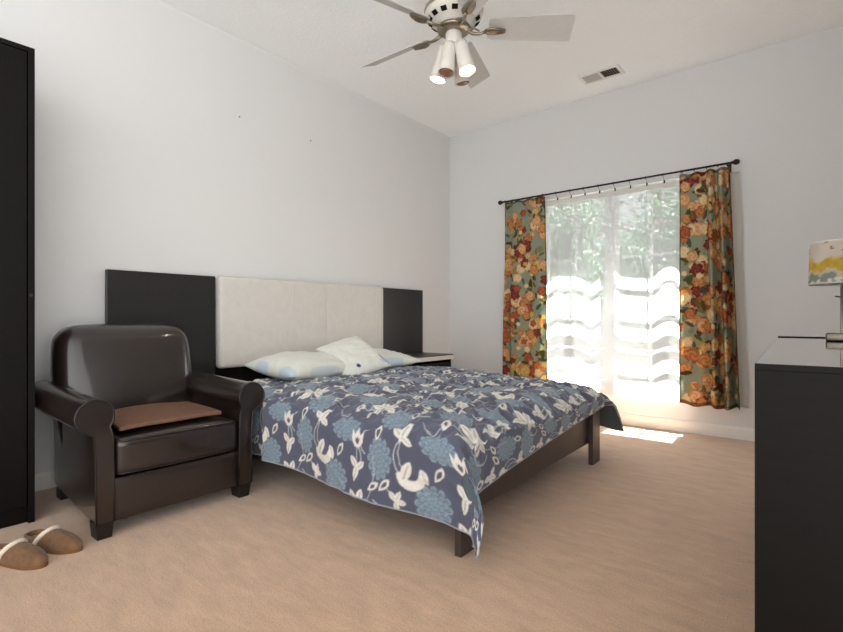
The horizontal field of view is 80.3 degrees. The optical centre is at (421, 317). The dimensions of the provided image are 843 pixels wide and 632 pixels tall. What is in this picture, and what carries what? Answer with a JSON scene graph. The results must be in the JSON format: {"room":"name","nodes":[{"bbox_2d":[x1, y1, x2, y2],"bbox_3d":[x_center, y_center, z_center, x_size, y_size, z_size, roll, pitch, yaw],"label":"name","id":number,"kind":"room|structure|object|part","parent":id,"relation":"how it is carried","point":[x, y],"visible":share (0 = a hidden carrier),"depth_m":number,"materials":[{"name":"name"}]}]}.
{"room":"bedroom","nodes":[
{"label":"bedroom","id":0,"kind":"room"},
{"bbox_2d":[0,0,449,473],"bbox_3d":[-1.747,-0.506,2.812,0.120,2.740,6.540,0,0,40],"label":"wall","id":1,"kind":"structure","parent":0,"point":[146,160],"depth_m":3.14,"materials":[{"name":"white paint"}]},
{"bbox_2d":[35,470,55,491],"bbox_3d":[-1.744,0.820,2.710,0.014,0.088,6.386,0,0,40],"label":"baseboard","id":2,"kind":"structure","parent":1,"relation":"attached to","point":[43,480],"depth_m":2.52,"materials":[{"name":"white"}]},
{"bbox_2d":[0,424,754,631],"bbox_3d":[-0.371,0.914,1.675,3.690,0.100,6.540,0,0,40],"label":"floor","id":3,"kind":"structure","parent":0,"point":[657,534],"depth_m":1.81,"materials":[{"name":"beige carpet"}]},
{"bbox_2d":[0,37,34,528],"bbox_3d":[-2.290,-0.139,1.665,0.463,2.005,1.530,0,0,40],"label":"wardrobe","id":4,"kind":"object","parent":3,"relation":"on","point":[17,61],"visible":1,"depth_m":2.08,"materials":[{"name":"black wood"}]},
{"bbox_2d":[0,538,47,570],"bbox_3d":[-1.435,0.825,1.775,0.272,0.078,0.108,0,0,16],"label":"slipper","id":5,"kind":"object","parent":3,"relation":"on","point":[19,554],"visible":1,"depth_m":1.73,"materials":[{"name":"brown"}]},
{"bbox_2d":[24,525,82,554],"bbox_3d":[-1.394,0.825,1.887,0.272,0.078,0.108,0,0,19],"label":"slipper","id":6,"kind":"object","parent":3,"relation":"on","point":[55,540],"visible":0.93,"depth_m":1.85,"materials":[{"name":"brown"}]},
{"bbox_2d":[35,323,264,540],"bbox_3d":[-1.322,0.447,2.412,0.756,0.835,0.813,0,0,40],"label":"armchair","id":7,"kind":"object","parent":3,"relation":"on","point":[110,474],"visible":0.91,"depth_m":2.30,"materials":[{"name":"brown leather"}]},
{"bbox_3d":[-1.536,0.549,2.153,0.735,0.510,0.136,0,0,40],"label":"arm","id":8,"kind":"part","parent":7,"relation":"part of","materials":[{"name":"brown leather"}]},
{"bbox_3d":[-1.499,0.346,2.558,0.264,0.635,0.640,0,0,40],"label":"backrest","id":9,"kind":"part","parent":7,"relation":"part of","materials":[{"name":"brown leather"}]},
{"bbox_2d":[112,401,220,430],"bbox_3d":[-1.228,0.441,2.334,0.411,0.037,0.471,0,0,40],"label":"cloth","id":10,"kind":"object","parent":7,"relation":"on","point":[131,417],"visible":0.91,"depth_m":2.26,"materials":[{"name":"brown fabric"}]},
{"bbox_2d":[111,415,235,473],"bbox_3d":[-1.259,0.542,2.360,0.592,0.176,0.528,0,0,40],"label":"seat cushion","id":11,"kind":"object","parent":7,"relation":"on","point":[164,446],"depth_m":2.15,"materials":[{"name":"brown leather"}]},
{"bbox_3d":[-1.108,0.549,2.671,0.735,0.510,0.136,0,0,40],"label":"arm","id":12,"kind":"part","parent":7,"relation":"part of","materials":[{"name":"brown leather"}]},
{"bbox_2d":[105,269,422,380],"bbox_3d":[-0.835,0.298,3.730,0.084,1.132,2.687,0,0,40],"label":"headboard","id":13,"kind":"object","parent":3,"relation":"on","point":[256,318],"visible":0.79,"depth_m":3.33,"materials":[{"name":"black wood"}]},
{"bbox_3d":[-1.516,0.300,2.947,0.032,1.128,0.613,0,0,40],"label":"panel","id":14,"kind":"part","parent":13,"relation":"part of","materials":[{"name":"black wood"}]},
{"bbox_3d":[-0.846,0.564,3.759,0.030,0.600,1.488,0,0,40],"label":"panel","id":15,"kind":"part","parent":13,"relation":"part of","materials":[{"name":"black wood"}]},
{"bbox_3d":[-0.820,0.026,3.738,0.070,0.588,1.488,0,0,40],"label":"padded panel","id":16,"kind":"part","parent":13,"relation":"part of","materials":[{"name":"beige fabric"}]},
{"bbox_3d":[-0.185,0.300,4.558,0.032,1.128,0.582,0,0,40],"label":"panel","id":17,"kind":"part","parent":13,"relation":"part of","materials":[{"name":"black wood"}]},
{"bbox_2d":[252,410,599,557],"bbox_3d":[-0.150,0.681,2.994,1.915,0.365,1.545,0,0,37],"label":"frame","id":18,"kind":"object","parent":3,"relation":"on","point":[587,431],"visible":0.18,"depth_m":2.47,"materials":[{"name":"brown wood"}]},
{"bbox_3d":[-0.623,0.622,2.416,1.855,0.205,0.028,0,0,37],"label":"rail","id":19,"kind":"part","parent":18,"relation":"part of","materials":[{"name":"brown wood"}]},
{"bbox_2d":[249,366,623,560],"bbox_3d":[0.042,0.581,2.959,1.791,0.492,1.886,0,0,37],"label":"duvet","id":20,"kind":"object","parent":18,"relation":"on","point":[423,441],"visible":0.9,"depth_m":2.16,"materials":[{"name":"fabric"}]},
{"bbox_2d":[244,351,345,380],"bbox_3d":[-0.763,0.303,3.186,0.458,0.175,0.540,0,0,37],"label":"pillow","id":21,"kind":"object","parent":20,"relation":"on","point":[286,365],"visible":0.84,"depth_m":3.03,"materials":[{"name":"fabric"}]},
{"bbox_2d":[316,336,391,374],"bbox_3d":[-0.461,0.264,3.364,0.327,0.274,0.417,0,0,-44],"label":"pillow","id":22,"kind":"object","parent":20,"relation":"on","point":[358,356],"visible":0.78,"depth_m":3.30,"materials":[{"name":"fabric"}]},
{"bbox_2d":[374,348,420,367],"bbox_3d":[-0.350,0.307,3.812,0.439,0.144,0.600,0,0,38],"label":"pillow","id":23,"kind":"object","parent":20,"relation":"on","point":[396,359],"visible":0.37,"depth_m":3.75,"materials":[{"name":"fabric"}]},
{"bbox_3d":[0.169,0.688,1.857,0.028,0.352,0.125,0,0,37],"label":"leg","id":24,"kind":"part","parent":18,"relation":"part of","materials":[{"name":"brown wood"}]},
{"bbox_3d":[0.571,0.619,2.429,0.027,0.240,1.507,0,0,37],"label":"footboard","id":25,"kind":"part","parent":18,"relation":"part of","materials":[{"name":"brown wood"}]},
{"bbox_3d":[1.031,0.688,2.985,0.028,0.352,0.125,0,0,37],"label":"leg","id":26,"kind":"part","parent":18,"relation":"part of","materials":[{"name":"brown wood"}]},
{"bbox_2d":[401,352,452,366],"bbox_3d":[-0.023,0.595,4.429,0.378,0.538,0.570,0,0,40],"label":"nightstand","id":27,"kind":"object","parent":3,"relation":"on","point":[427,359],"visible":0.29,"depth_m":4.44,"materials":[{"name":"black wood"}]},
{"bbox_3d":[0.099,0.486,4.329,0.018,0.185,0.500,0,0,40],"label":"drawer","id":28,"kind":"part","parent":27,"relation":"part of","materials":[{"name":"black wood"}]},
{"bbox_3d":[0.101,0.352,4.327,0.020,0.036,0.570,0,0,40],"label":"rail","id":29,"kind":"part","parent":27,"relation":"part of","materials":[{"name":"grey wood"}]},
{"bbox_2d":[755,336,842,631],"bbox_3d":[1.252,0.470,1.371,0.480,0.787,1.535,0,0,37],"label":"dresser","id":30,"kind":"object","parent":3,"relation":"on","point":[799,379],"visible":1,"depth_m":0.87,"materials":[{"name":"black wood"}]},
{"bbox_3d":[1.248,0.081,1.367,0.478,0.001,1.522,0,0,37],"label":"glass","id":31,"kind":"part","parent":30,"relation":"part of","materials":[{"name":"white glass"}]},
{"bbox_2d":[808,238,842,340],"bbox_3d":[1.475,-0.093,1.754,0.188,0.349,0.188,0,0,40],"label":"table lamp","id":32,"kind":"object","parent":30,"relation":"on","point":[825,256],"visible":1,"depth_m":1.73,"materials":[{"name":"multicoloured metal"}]},
{"bbox_3d":[1.475,-0.193,1.754,0.188,0.150,0.188,0,0,40],"label":"lamp shade","id":33,"kind":"part","parent":32,"relation":"part of","materials":[{"name":"multicoloured fabric"}]},
{"bbox_2d":[159,0,842,136],"bbox_3d":[-0.371,-1.936,1.675,3.690,0.120,6.540,0,0,40],"label":"ceiling","id":34,"kind":"structure","parent":0,"point":[331,40],"depth_m":3.38,"materials":[{"name":"white paint"}]},
{"bbox_2d":[361,0,575,87],"bbox_3d":[0.144,-1.587,2.755,1.218,0.578,1.266,0,0,40],"label":"ceiling fan","id":35,"kind":"object","parent":34,"relation":"hanging from","point":[453,20],"visible":1,"depth_m":2.69,"materials":[{"name":"white metal"}]},
{"bbox_3d":[-0.159,-1.577,2.984,0.459,0.072,0.139,0,0,40],"label":"blade","id":36,"kind":"part","parent":35,"relation":"part of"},
{"bbox_3d":[-0.168,-1.577,2.498,0.455,0.072,0.138,0,0,-34],"label":"blade","id":37,"kind":"part","parent":35,"relation":"part of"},
{"bbox_3d":[0.030,-1.567,2.636,0.212,0.040,0.068,0,0,-37],"label":"blade arm","id":38,"kind":"part","parent":35,"relation":"part of","materials":[{"name":"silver metal"}]},
{"bbox_3d":[0.035,-1.567,2.841,0.213,0.040,0.068,0,0,40],"label":"blade arm","id":39,"kind":"part","parent":35,"relation":"part of","materials":[{"name":"silver metal"}]},
{"bbox_3d":[0.090,-1.339,2.756,0.072,0.080,0.071,0,0,40],"label":"bulb","id":40,"kind":"part","parent":35,"relation":"part of","materials":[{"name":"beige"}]},
{"bbox_3d":[0.132,-1.339,2.679,0.072,0.078,0.072,0,0,40],"label":"bulb","id":41,"kind":"part","parent":35,"relation":"part of","materials":[{"name":"brown glass"}]},
{"bbox_3d":[0.231,-1.339,2.795,0.072,0.079,0.072,0,0,40],"label":"bulb","id":42,"kind":"part","parent":35,"relation":"part of","materials":[{"name":"brown glass"}]},
{"bbox_3d":[0.225,-1.567,2.565,0.068,0.040,0.212,0,0,-19],"label":"blade arm","id":43,"kind":"part","parent":35,"relation":"part of","materials":[{"name":"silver metal"}]},
{"bbox_3d":[0.242,-1.339,2.657,0.071,0.081,0.072,0,0,40],"label":"bulb","id":44,"kind":"part","parent":35,"relation":"part of","materials":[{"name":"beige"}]},
{"bbox_3d":[0.294,-1.577,2.334,0.138,0.072,0.455,0,0,-16],"label":"blade","id":45,"kind":"part","parent":35,"relation":"part of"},
{"bbox_3d":[0.316,-1.577,3.128,0.138,0.072,0.455,0,0,20],"label":"blade","id":46,"kind":"part","parent":35,"relation":"part of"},
{"bbox_3d":[0.353,-1.567,2.728,0.212,0.040,0.068,0,0,-1],"label":"blade arm","id":47,"kind":"part","parent":35,"relation":"part of","materials":[{"name":"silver metal"}]},
{"bbox_3d":[0.593,-1.577,2.723,0.455,0.072,0.138,0,0,2],"label":"blade","id":48,"kind":"part","parent":35,"relation":"part of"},
{"bbox_2d":[577,64,624,84],"bbox_3d":[1.384,-1.871,3.854,0.310,0.013,0.170,0,0,40],"label":"ceiling vent","id":49,"kind":"object","parent":34,"relation":"in","point":[615,70],"visible":1,"depth_m":3.85,"materials":[{"name":"white metal"}]},
{"bbox_2d":[450,25,842,428],"bbox_3d":[1.667,-0.506,4.142,3.450,2.740,0.140,0,0,40],"label":"wall","id":50,"kind":"structure","parent":0,"point":[776,109],"depth_m":3.69,"materials":[{"name":"white paint"}]},
{"bbox_2d":[498,159,739,204],"bbox_3d":[1.491,-1.076,4.109,1.926,0.060,0.135,0,0,40],"label":"curtain rod","id":51,"kind":"object","parent":50,"relation":"attached to","point":[735,161],"visible":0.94,"depth_m":3.90,"materials":[{"name":"black metal"}]},
{"bbox_2d":[502,194,546,378],"bbox_3d":[0.926,-0.226,4.542,0.478,1.730,0.078,0,0,40],"label":"floral curtain","id":52,"kind":"object","parent":51,"relation":"hanging from","point":[525,276],"visible":0.96,"depth_m":4.52,"materials":[{"name":"fabric"}]},
{"bbox_2d":[545,170,680,400],"bbox_3d":[1.505,-0.234,4.067,1.115,1.721,0.074,0,0,40],"label":"sheer curtain","id":53,"kind":"object","parent":51,"relation":"hanging from","point":[613,257],"visible":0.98,"depth_m":4.04,"materials":[{"name":"white fabric"}]},
{"bbox_2d":[679,162,748,410],"bbox_3d":[2.081,-0.222,3.570,0.434,1.741,0.138,0,0,33],"label":"floral curtain","id":54,"kind":"object","parent":51,"relation":"hanging from","point":[713,359],"visible":1,"depth_m":3.58,"materials":[{"name":"fabric"}]},
{"bbox_2d":[619,413,754,441],"bbox_3d":[1.618,0.820,4.083,3.450,0.088,0.014,0,0,40],"label":"baseboard","id":55,"kind":"structure","parent":50,"relation":"attached to","point":[740,433],"depth_m":3.75,"materials":[{"name":"white"}]}
]}

